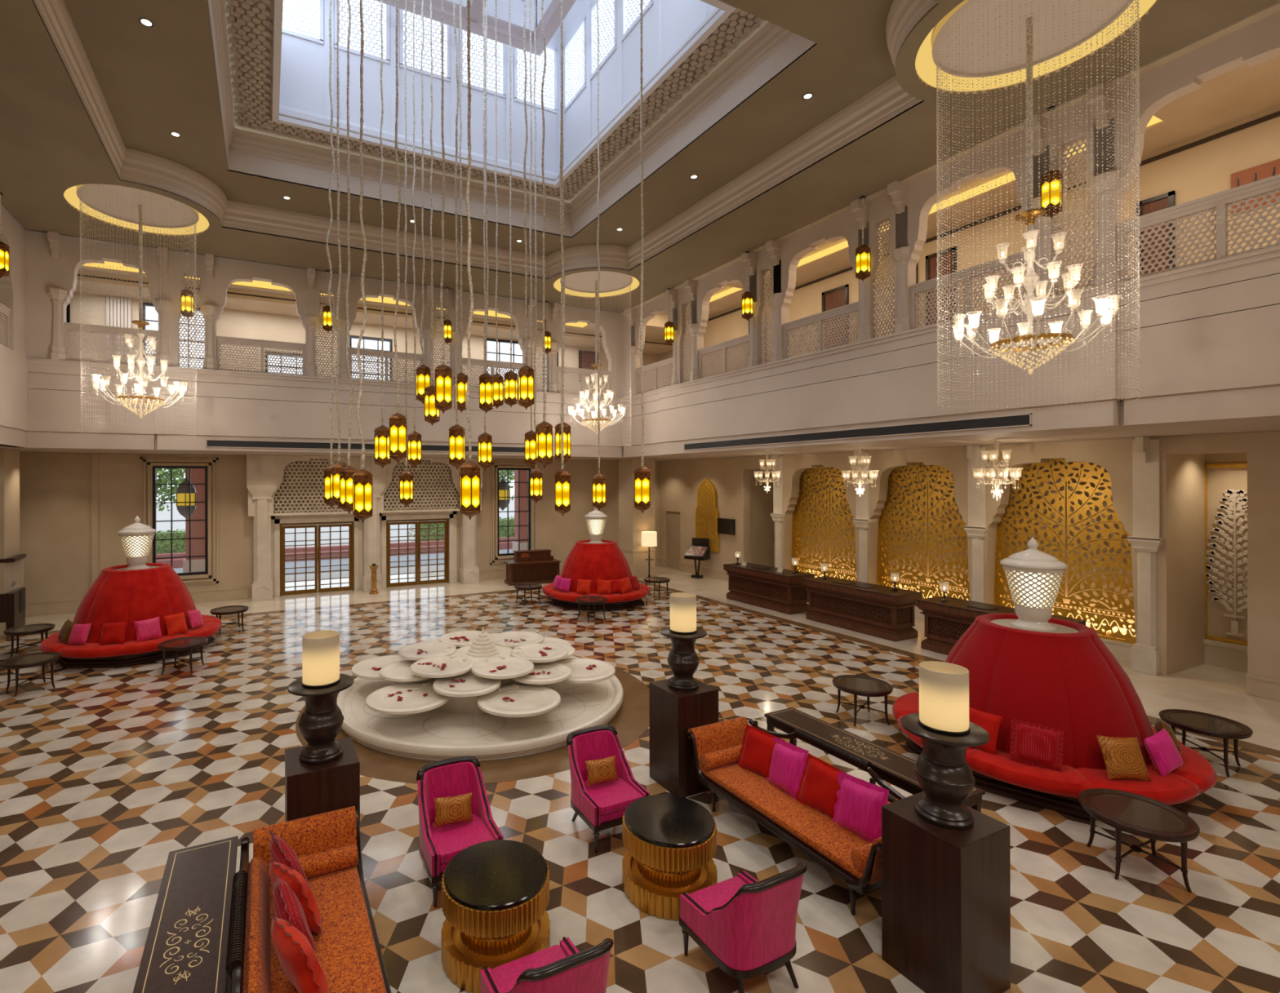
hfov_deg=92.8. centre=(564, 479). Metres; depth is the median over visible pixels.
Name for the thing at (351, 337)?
window
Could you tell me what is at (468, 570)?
column
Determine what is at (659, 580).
side table
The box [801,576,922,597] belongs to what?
countertop
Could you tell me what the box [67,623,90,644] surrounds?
cushion
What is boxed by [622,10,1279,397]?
wall
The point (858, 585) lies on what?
desk pad
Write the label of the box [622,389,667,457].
wall
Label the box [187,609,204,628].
cushion
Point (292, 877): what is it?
cushion
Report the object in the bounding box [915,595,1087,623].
countertop
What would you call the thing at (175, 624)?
cushion
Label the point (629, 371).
curtain
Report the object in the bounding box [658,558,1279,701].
baseboard
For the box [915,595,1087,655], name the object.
reception desk
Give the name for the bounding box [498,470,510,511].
outdoor lantern
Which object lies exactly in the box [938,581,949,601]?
lamp
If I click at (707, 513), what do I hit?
panel
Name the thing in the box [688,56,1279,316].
ceiling
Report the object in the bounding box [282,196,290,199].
recessed light
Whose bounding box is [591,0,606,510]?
lantern
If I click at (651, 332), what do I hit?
ceiling
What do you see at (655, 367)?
balustrade
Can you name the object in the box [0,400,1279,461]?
ceiling
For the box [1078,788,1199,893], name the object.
side table
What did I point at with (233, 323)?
wall
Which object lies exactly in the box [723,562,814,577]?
countertop
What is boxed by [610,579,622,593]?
cushion
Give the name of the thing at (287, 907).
cushion
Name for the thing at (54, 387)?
wall
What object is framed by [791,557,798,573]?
lamp
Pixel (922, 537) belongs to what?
panel
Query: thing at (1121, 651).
baseboard
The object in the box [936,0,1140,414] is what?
curtain
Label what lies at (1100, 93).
column
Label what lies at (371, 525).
column
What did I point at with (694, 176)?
recessed light
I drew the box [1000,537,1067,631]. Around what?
lamp
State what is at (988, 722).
cushion
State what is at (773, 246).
column
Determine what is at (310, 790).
pedestal
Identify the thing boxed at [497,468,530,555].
window
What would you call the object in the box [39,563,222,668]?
sofa
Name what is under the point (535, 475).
lantern
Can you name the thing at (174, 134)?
recessed light
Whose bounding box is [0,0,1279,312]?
ceiling
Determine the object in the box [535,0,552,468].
lantern
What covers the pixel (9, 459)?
pillar
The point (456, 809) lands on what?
cushion
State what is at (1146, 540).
column
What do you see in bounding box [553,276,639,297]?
ring light
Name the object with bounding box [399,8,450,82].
window
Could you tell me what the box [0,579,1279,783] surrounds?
floor
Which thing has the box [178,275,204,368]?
lattice screen
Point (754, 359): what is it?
column
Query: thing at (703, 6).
trim
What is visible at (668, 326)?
lantern
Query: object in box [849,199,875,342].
column
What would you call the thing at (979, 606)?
desk pad
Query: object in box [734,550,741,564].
lamp
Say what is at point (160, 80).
ceiling
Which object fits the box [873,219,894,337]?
lattice screen
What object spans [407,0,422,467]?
lantern
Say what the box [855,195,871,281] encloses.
lantern
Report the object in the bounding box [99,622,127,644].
cushion
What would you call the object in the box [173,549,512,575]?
road
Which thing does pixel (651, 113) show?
frame
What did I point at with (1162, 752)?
cushion
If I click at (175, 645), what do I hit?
side table
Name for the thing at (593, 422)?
basket
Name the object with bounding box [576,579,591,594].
cushion
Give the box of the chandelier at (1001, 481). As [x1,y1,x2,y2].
[973,440,1020,501]
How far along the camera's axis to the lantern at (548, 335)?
20.26 m
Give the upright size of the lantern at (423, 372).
8.921 m
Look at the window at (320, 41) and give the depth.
13.16 m
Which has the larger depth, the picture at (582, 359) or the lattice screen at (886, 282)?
the picture at (582, 359)
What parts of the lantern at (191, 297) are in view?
hanging cord, glass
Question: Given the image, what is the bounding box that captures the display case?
[0,554,26,629]
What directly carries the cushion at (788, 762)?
on the sofa at (855, 861)
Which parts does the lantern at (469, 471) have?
glass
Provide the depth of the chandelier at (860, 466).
15.99 m
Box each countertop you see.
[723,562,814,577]
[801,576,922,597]
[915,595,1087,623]
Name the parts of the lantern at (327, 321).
hanging cord, glass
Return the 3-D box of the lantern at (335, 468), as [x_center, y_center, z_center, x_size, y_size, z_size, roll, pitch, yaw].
[-3.677,-4.942,9.834,0.256,10.801,0.290,0,0,-37]
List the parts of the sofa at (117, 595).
seat, backrest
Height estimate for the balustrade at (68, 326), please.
0.970 m
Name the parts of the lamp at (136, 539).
lid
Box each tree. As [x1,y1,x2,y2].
[155,468,185,511]
[498,470,514,500]
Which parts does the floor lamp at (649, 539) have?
stem, lamp shade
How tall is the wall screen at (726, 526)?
0.580 m
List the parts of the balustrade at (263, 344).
lattice panel, rail, lattice panel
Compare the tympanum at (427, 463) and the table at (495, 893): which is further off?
the tympanum at (427, 463)
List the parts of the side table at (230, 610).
leg, glass, leg, leg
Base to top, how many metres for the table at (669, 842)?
0.652 m
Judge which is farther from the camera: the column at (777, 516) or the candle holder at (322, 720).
the column at (777, 516)
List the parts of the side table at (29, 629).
leg, leg, glass, leg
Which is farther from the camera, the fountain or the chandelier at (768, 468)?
the chandelier at (768, 468)
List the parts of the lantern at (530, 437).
glass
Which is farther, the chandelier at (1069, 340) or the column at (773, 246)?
the column at (773, 246)
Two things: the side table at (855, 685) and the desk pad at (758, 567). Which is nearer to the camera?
the side table at (855, 685)
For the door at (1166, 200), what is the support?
in the wall at (1204, 170)
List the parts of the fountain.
dish, dish, dish, dish, dish, dish, dish, dish, dish, dish, dish, dish, dish, dish, dish, dish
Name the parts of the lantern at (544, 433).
glass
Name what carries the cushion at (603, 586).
on the sofa at (585, 561)
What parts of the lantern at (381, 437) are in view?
glass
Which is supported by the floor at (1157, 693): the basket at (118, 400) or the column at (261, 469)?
the column at (261, 469)
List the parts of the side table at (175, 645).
leg, leg, glass, leg, leg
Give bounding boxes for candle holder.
[287,673,354,764]
[659,626,706,690]
[900,712,990,829]
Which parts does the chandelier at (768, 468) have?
stem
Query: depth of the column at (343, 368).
17.73 m
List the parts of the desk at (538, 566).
lattice panel, frame, lattice panel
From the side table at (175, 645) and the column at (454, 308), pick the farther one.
the column at (454, 308)
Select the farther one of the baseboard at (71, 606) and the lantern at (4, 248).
the baseboard at (71, 606)
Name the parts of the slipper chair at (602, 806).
leg, rail, leg, frame rail, seat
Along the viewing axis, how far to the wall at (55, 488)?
18.26 m
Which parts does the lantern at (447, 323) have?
hanging cord, glass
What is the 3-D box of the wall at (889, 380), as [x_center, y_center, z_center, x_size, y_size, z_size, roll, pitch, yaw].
[5.788,-1.889,14.451,0.310,2.150,11.780,0,0,-26]
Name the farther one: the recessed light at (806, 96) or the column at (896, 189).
the column at (896, 189)
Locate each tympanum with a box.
[273,459,346,513]
[383,460,459,510]
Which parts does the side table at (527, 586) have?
leg, glass, leg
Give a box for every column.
[45,231,66,360]
[155,246,173,367]
[201,253,218,369]
[246,454,277,600]
[302,267,318,377]
[336,272,351,378]
[359,456,386,591]
[422,284,435,384]
[451,288,462,386]
[458,457,482,583]
[523,299,534,367]
[546,302,559,393]
[624,308,637,395]
[665,288,679,385]
[684,279,700,381]
[742,251,761,367]
[765,240,785,361]
[770,455,783,568]
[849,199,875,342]
[852,451,878,582]
[887,180,912,333]
[964,445,987,603]
[1023,113,1057,297]
[1086,83,1121,287]
[1127,436,1163,675]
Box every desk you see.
[503,549,560,586]
[723,562,814,614]
[801,576,922,641]
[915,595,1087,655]
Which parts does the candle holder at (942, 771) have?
dish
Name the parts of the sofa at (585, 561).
seat, backrest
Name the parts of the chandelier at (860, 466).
stem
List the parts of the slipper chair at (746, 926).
leg, seat, frame rail, leg, rail, leg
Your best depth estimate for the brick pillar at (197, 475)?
22.21 m
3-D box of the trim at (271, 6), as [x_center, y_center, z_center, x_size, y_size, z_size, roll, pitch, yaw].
[-1.670,-7.571,11.063,8.400,0.030,8.400,0,0,-26]
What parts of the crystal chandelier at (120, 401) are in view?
arm, arm, arm, arm, arm, arm, arm, arm, arm, stem, arm, arm, arm, arm, arm, arm, arm, arm, arm, arm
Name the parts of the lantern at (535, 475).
glass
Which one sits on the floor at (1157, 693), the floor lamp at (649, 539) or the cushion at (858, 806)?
the floor lamp at (649, 539)
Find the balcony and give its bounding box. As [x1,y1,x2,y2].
[1116,245,1279,426]
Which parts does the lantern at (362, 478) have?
glass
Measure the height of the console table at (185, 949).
0.802 m
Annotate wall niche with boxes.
[751,452,1247,673]
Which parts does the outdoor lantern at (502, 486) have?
yellow glass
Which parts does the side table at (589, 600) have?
leg, glass, leg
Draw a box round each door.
[280,521,353,595]
[386,518,448,587]
[666,511,679,569]
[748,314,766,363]
[822,284,848,349]
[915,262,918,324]
[925,246,956,325]
[1136,191,1175,276]
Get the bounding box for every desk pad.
[751,566,769,569]
[832,581,854,585]
[852,584,876,588]
[967,604,998,610]
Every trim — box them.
[31,0,937,279]
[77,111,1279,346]
[91,453,537,585]
[208,0,817,238]
[223,0,768,203]
[248,508,481,596]
[272,0,736,188]
[324,0,560,173]
[446,0,595,47]
[562,0,707,167]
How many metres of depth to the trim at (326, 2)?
14.54 m
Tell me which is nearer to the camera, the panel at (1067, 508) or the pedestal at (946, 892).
the pedestal at (946, 892)
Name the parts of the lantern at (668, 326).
hanging cord, glass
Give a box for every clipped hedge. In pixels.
[155,528,185,554]
[406,516,514,542]
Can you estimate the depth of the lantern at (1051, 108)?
9.71 m
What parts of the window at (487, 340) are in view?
frame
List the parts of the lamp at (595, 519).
lid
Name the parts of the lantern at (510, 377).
glass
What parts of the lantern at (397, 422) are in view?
glass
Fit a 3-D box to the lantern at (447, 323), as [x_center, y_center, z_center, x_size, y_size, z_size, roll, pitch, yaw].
[-3.644,-5.102,18.841,0.305,1.782,0.272,0,0,-43]
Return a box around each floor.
[0,566,1279,774]
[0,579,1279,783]
[0,582,1279,992]
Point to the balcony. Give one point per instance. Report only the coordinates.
(1210, 331)
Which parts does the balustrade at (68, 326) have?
lattice panel, rail, lattice panel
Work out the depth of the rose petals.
9.73 m
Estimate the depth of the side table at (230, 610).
15.18 m
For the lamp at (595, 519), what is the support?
on the sofa at (585, 561)
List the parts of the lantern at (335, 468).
glass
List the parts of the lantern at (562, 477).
glass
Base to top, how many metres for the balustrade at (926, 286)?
0.970 m
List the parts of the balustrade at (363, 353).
lattice panel, rail, lattice panel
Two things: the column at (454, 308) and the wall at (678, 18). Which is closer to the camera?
the wall at (678, 18)
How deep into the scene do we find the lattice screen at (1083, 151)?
9.85 m
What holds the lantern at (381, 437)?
hanging from the wall at (302, 61)
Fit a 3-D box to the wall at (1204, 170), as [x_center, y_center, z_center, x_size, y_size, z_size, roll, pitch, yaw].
[10.431,-4.726,14.082,0.200,3.800,28.000,0,0,-26]
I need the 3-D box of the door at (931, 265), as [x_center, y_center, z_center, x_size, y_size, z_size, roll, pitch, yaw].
[9.615,-4.334,15.441,0.060,2.980,0.760,0,0,-26]
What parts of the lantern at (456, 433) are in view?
glass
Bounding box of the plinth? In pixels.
[1203,639,1247,671]
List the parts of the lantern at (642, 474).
glass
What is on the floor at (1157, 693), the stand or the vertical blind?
the stand
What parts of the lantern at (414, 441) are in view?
glass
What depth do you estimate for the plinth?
12.09 m
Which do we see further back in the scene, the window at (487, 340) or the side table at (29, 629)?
the window at (487, 340)
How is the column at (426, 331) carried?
on the wall at (231, 405)
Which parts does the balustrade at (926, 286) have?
lattice panel, rail, lattice panel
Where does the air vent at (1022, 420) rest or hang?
in the wall at (889, 380)
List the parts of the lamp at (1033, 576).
lid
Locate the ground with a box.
[155,497,514,582]
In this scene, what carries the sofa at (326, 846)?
on the floor at (91, 823)
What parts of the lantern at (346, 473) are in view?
glass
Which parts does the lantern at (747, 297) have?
hanging cord, glass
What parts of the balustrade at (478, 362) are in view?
lattice panel, rail, lattice panel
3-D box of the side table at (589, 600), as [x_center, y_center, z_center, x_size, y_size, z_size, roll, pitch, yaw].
[0.740,3.520,16.423,0.860,0.567,0.860,0,0,-29]
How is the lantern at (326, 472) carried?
hanging from the wall at (302, 61)
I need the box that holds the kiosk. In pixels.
[684,537,710,578]
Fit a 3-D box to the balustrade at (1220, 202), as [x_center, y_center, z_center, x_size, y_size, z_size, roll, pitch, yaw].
[9.060,-3.457,8.329,0.160,0.970,2.250,0,0,-26]
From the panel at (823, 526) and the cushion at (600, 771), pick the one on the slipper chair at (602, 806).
the cushion at (600, 771)
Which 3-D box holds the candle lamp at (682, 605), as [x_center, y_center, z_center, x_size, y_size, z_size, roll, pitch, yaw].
[1.489,1.675,7.582,0.340,0.455,0.340,0,0,-26]
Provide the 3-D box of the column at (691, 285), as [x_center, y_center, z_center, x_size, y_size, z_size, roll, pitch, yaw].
[3.928,-4.500,18.376,0.563,3.080,0.406,0,0,-26]
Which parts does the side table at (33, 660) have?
leg, leg, glass, leg, leg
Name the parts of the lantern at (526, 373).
glass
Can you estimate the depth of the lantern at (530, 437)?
11.89 m
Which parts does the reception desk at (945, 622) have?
frame, lattice panel, cornice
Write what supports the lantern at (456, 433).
hanging from the wall at (302, 61)
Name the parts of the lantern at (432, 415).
glass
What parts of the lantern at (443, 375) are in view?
glass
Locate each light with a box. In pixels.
[63,186,208,235]
[82,115,1161,327]
[138,17,154,27]
[169,132,181,137]
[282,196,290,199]
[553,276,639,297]
[689,174,697,179]
[802,93,813,99]
[915,0,1156,91]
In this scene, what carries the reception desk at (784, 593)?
on the floor at (1157, 693)
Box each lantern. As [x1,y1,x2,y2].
[0,192,9,278]
[176,468,196,519]
[180,250,194,319]
[322,270,333,332]
[323,0,335,508]
[329,0,346,507]
[339,0,358,514]
[352,0,373,523]
[373,0,391,468]
[388,0,407,463]
[399,0,413,506]
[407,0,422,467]
[415,0,430,404]
[424,0,439,426]
[434,0,452,413]
[443,287,451,344]
[448,0,465,469]
[453,0,467,413]
[459,0,480,519]
[477,0,492,471]
[479,0,493,413]
[492,0,503,408]
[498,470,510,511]
[503,0,517,407]
[517,0,534,409]
[524,0,537,467]
[529,0,542,502]
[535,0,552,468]
[544,301,551,354]
[554,0,570,516]
[555,14,571,464]
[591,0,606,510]
[634,0,650,513]
[664,288,674,346]
[741,251,753,320]
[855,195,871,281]
[1040,106,1062,218]
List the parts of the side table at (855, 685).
leg, leg, glass, leg, leg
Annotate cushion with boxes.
[57,618,77,644]
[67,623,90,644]
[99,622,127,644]
[133,617,162,642]
[163,612,188,636]
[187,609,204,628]
[267,860,321,936]
[268,830,311,890]
[270,915,328,992]
[272,872,315,952]
[434,792,472,827]
[552,574,563,591]
[559,577,570,591]
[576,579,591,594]
[585,755,617,786]
[596,579,611,594]
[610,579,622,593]
[617,577,632,594]
[630,575,639,590]
[737,724,785,777]
[766,737,808,801]
[795,753,848,817]
[832,771,889,843]
[968,706,1002,755]
[1008,719,1063,772]
[1096,735,1151,781]
[1143,728,1183,777]
[1155,718,1181,755]
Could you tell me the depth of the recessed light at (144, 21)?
8.74 m
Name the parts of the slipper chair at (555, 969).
seat, rail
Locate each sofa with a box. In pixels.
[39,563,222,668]
[225,806,391,992]
[542,539,649,611]
[687,716,905,915]
[892,613,1217,820]
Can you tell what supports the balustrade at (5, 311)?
on the wall at (13, 366)
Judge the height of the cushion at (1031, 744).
0.472 m
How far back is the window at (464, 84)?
14.95 m
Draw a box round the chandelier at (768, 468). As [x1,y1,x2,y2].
[755,453,779,493]
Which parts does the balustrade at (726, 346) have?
lattice panel, rail, lattice panel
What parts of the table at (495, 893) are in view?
fluted stem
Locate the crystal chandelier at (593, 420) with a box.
[568,280,624,434]
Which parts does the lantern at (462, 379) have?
glass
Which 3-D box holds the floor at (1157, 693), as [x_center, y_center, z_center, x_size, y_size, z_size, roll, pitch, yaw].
[-0.367,3.863,10.243,26.800,0.116,31.100,0,0,-26]
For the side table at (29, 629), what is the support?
on the floor at (91, 823)
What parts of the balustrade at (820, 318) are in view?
lattice panel, rail, lattice panel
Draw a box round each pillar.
[0,448,22,635]
[182,468,204,573]
[512,470,527,552]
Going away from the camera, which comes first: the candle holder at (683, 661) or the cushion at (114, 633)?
the candle holder at (683, 661)
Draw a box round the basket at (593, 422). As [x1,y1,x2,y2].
[582,420,611,434]
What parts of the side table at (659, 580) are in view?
glass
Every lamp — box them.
[117,515,156,570]
[301,630,340,688]
[584,507,607,543]
[641,531,657,577]
[669,592,697,635]
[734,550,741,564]
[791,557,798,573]
[820,562,828,579]
[889,572,899,591]
[918,661,970,736]
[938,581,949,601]
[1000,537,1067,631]
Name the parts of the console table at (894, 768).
leg, leg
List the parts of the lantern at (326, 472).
glass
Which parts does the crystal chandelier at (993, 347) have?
arm, arm, arm, arm, arm, arm, arm, arm, arm, arm, arm, arm, stem, arm, arm, arm, arm, arm, arm, arm, arm, arm, arm, arm, arm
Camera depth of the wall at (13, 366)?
13.72 m
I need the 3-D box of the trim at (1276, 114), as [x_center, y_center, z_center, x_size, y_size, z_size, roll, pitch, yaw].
[-0.191,-5.899,8.033,24.200,0.680,26.560,0,0,-26]
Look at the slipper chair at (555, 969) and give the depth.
3.67 m
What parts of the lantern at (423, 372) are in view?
glass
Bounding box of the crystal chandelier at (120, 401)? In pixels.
[93,206,185,418]
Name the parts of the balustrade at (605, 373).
lattice panel, rail, lattice panel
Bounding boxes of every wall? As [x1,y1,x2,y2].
[0,204,26,357]
[0,344,27,448]
[19,452,659,602]
[26,230,622,398]
[26,358,156,450]
[69,292,659,395]
[154,365,567,456]
[248,455,481,514]
[279,0,556,173]
[564,0,715,165]
[565,394,622,457]
[618,458,656,578]
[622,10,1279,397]
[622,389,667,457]
[657,282,1120,454]
[658,106,1279,386]
[659,431,1279,693]
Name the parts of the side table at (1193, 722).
leg, leg, glass, leg, leg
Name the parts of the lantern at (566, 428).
glass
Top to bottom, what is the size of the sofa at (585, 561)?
1.860 m
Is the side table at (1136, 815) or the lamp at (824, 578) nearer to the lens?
the side table at (1136, 815)
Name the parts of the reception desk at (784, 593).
lattice panel, frame, cornice, lattice panel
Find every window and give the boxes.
[142,302,204,367]
[152,466,208,576]
[265,351,302,373]
[281,0,323,44]
[333,0,390,64]
[349,335,392,380]
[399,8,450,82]
[458,28,506,98]
[486,337,522,382]
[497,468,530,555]
[513,44,557,114]
[542,351,558,391]
[563,15,586,112]
[590,0,616,80]
[621,0,653,41]
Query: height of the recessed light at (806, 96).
0.038 m
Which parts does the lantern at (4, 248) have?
hanging cord, glass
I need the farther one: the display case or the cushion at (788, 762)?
the display case
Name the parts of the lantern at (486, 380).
glass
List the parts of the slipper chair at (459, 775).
frame rail, leg, rail, seat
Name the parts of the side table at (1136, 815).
leg, leg, glass, leg, leg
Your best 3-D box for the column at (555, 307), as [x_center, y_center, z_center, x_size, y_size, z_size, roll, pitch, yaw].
[-0.369,-4.489,20.794,0.406,3.080,0.563,0,0,-26]
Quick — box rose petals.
[372,635,595,702]
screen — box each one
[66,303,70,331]
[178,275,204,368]
[315,292,337,377]
[433,306,450,384]
[533,319,547,392]
[683,302,691,382]
[717,518,735,535]
[760,269,773,364]
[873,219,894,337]
[1055,136,1093,295]
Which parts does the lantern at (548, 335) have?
hanging cord, glass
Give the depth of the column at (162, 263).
15.78 m
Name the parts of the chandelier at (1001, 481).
arm, arm, stem, arm, arm, arm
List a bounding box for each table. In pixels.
[0,652,61,697]
[3,623,55,657]
[133,835,238,992]
[157,636,208,675]
[209,605,248,635]
[441,840,550,992]
[514,582,542,606]
[575,595,607,622]
[622,795,717,920]
[643,577,670,598]
[764,707,985,813]
[832,675,893,726]
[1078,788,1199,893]
[1159,709,1253,777]
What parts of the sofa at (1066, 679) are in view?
backrest, seat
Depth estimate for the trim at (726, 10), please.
12.85 m
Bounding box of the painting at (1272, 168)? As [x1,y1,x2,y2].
[1231,159,1279,214]
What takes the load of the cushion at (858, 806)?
on the sofa at (855, 861)
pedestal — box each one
[284,737,359,824]
[648,679,718,797]
[881,791,1010,992]
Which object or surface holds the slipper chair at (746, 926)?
on the floor at (91, 823)
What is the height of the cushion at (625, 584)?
0.457 m
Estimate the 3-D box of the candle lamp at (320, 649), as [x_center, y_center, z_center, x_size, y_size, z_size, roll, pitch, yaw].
[-2.288,1.684,5.688,0.340,0.455,0.340,0,0,-26]
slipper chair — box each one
[416,755,503,907]
[480,937,613,992]
[566,724,649,853]
[679,862,807,992]
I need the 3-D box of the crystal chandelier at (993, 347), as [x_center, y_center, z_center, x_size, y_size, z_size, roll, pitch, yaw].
[6.246,-3.778,8.110,1.810,4.755,1.766,0,0,-6]
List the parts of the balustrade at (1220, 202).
lattice panel, rail, lattice panel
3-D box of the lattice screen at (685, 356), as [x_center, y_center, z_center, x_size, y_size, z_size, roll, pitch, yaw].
[3.893,-4.161,18.829,0.030,2.792,0.702,0,0,-26]
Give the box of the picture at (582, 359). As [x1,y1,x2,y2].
[578,350,598,382]
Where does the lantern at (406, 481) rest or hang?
hanging from the wall at (302, 61)
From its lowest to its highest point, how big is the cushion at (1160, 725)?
0.473 m
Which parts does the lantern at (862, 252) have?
hanging cord, glass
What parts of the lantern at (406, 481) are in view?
glass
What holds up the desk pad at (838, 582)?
on the reception desk at (881, 611)
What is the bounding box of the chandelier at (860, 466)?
[843,448,877,497]
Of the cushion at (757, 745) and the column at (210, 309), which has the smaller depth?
the cushion at (757, 745)
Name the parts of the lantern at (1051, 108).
hanging cord, glass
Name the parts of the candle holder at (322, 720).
dish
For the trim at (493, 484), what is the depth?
18.86 m
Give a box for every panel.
[695,478,719,552]
[791,465,856,581]
[875,462,969,603]
[993,458,1135,644]
[1204,463,1247,646]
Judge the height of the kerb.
0.570 m
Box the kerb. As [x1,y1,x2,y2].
[155,537,514,568]
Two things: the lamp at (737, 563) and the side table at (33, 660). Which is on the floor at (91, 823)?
the side table at (33, 660)
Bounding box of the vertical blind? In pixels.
[106,295,131,363]
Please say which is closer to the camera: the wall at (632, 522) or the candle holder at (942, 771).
the candle holder at (942, 771)
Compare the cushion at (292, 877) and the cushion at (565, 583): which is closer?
the cushion at (292, 877)
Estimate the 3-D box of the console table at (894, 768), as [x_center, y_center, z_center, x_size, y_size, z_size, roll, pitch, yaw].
[3.301,3.391,6.769,0.490,0.802,2.380,0,0,-26]
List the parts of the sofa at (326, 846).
crest rail, panel, backrest, arm, seat, frame rail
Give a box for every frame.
[225,0,762,199]
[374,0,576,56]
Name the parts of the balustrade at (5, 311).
lattice panel, rail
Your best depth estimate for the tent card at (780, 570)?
17.55 m
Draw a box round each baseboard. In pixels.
[25,557,660,616]
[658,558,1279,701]
[914,605,1133,662]
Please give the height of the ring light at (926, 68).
0.230 m
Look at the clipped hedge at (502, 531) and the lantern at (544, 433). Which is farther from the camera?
the clipped hedge at (502, 531)
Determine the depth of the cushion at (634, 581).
18.15 m
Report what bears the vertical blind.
hanging from the ceiling at (237, 302)
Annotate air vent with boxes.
[205,439,524,453]
[684,413,1031,450]
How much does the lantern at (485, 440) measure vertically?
10.170 m
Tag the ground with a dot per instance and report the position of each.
(165, 515)
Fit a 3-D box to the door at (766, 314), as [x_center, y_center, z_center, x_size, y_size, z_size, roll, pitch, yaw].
[6.772,-4.277,21.197,0.060,2.880,0.800,0,0,-26]
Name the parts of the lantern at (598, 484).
glass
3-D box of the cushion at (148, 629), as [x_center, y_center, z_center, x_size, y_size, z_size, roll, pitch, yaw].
[-8.728,3.147,12.681,0.476,0.453,0.228,0,0,-44]
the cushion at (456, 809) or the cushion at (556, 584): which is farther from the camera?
the cushion at (556, 584)
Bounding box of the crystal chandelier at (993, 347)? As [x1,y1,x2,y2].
[955,18,1116,375]
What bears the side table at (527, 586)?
on the floor at (91, 823)
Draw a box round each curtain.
[79,185,196,439]
[562,271,631,449]
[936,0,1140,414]
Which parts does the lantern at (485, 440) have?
glass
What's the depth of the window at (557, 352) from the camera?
24.37 m
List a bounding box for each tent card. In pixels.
[741,561,747,566]
[777,567,784,573]
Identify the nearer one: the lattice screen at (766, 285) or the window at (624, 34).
the window at (624, 34)
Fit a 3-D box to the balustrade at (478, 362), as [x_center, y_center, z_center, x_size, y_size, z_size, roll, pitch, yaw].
[-2.373,-3.429,19.968,2.250,0.970,0.160,0,0,-26]
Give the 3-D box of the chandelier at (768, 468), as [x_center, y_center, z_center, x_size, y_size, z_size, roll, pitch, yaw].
[6.369,-0.191,18.985,0.843,1.271,0.823,0,0,-26]
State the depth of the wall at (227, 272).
16.57 m
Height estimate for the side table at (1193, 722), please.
0.567 m
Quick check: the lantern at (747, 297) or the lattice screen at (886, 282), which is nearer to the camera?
the lattice screen at (886, 282)
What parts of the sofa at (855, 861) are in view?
leg, arm, frame rail, seat, panel, crest rail, leg, arm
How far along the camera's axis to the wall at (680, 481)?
13.40 m
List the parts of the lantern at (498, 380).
glass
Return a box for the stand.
[368,565,378,594]
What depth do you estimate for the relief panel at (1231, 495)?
12.08 m
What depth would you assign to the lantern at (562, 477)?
9.53 m
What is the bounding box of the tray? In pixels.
[684,537,710,560]
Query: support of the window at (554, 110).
in the wall at (302, 61)
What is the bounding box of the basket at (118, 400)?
[115,397,165,418]
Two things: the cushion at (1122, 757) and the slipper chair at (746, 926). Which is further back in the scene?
the cushion at (1122, 757)
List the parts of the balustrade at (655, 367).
lattice panel, rail, lattice panel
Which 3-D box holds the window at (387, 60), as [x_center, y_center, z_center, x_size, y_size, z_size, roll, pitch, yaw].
[-4.568,-10.396,13.664,1.200,1.706,0.105,0,0,-26]
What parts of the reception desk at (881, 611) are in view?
lattice panel, frame, cornice, lattice panel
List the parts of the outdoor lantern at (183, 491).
yellow glass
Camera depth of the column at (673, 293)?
19.14 m
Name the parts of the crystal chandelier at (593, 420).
stem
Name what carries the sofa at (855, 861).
on the floor at (91, 823)
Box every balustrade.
[0,302,10,348]
[63,322,158,366]
[216,336,306,376]
[348,347,422,383]
[462,358,524,390]
[556,366,611,397]
[636,357,672,394]
[697,334,749,378]
[782,301,858,359]
[909,251,1027,328]
[1116,173,1279,282]
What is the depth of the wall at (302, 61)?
14.09 m
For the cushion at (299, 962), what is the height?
0.510 m
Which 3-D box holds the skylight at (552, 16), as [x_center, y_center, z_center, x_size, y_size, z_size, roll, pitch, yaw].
[-1.679,-11.156,11.063,5.240,1.620,5.700,0,0,-26]
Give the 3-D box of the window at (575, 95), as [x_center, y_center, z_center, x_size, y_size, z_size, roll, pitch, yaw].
[0.295,-10.408,15.227,0.105,1.706,1.200,0,0,-26]
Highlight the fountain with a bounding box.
[337,627,623,760]
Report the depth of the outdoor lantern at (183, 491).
19.74 m
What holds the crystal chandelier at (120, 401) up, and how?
hanging from the ceiling at (50, 145)
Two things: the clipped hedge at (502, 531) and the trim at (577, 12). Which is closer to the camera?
the trim at (577, 12)
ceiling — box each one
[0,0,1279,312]
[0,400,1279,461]
[2,205,615,312]
[63,0,895,257]
[74,0,1279,355]
[78,265,690,340]
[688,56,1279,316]
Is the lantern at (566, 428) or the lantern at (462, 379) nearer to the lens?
the lantern at (566, 428)
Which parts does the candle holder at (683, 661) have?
dish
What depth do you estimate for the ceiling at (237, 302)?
17.43 m
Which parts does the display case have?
lid, notice panel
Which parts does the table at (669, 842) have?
fluted stem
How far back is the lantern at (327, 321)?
17.20 m

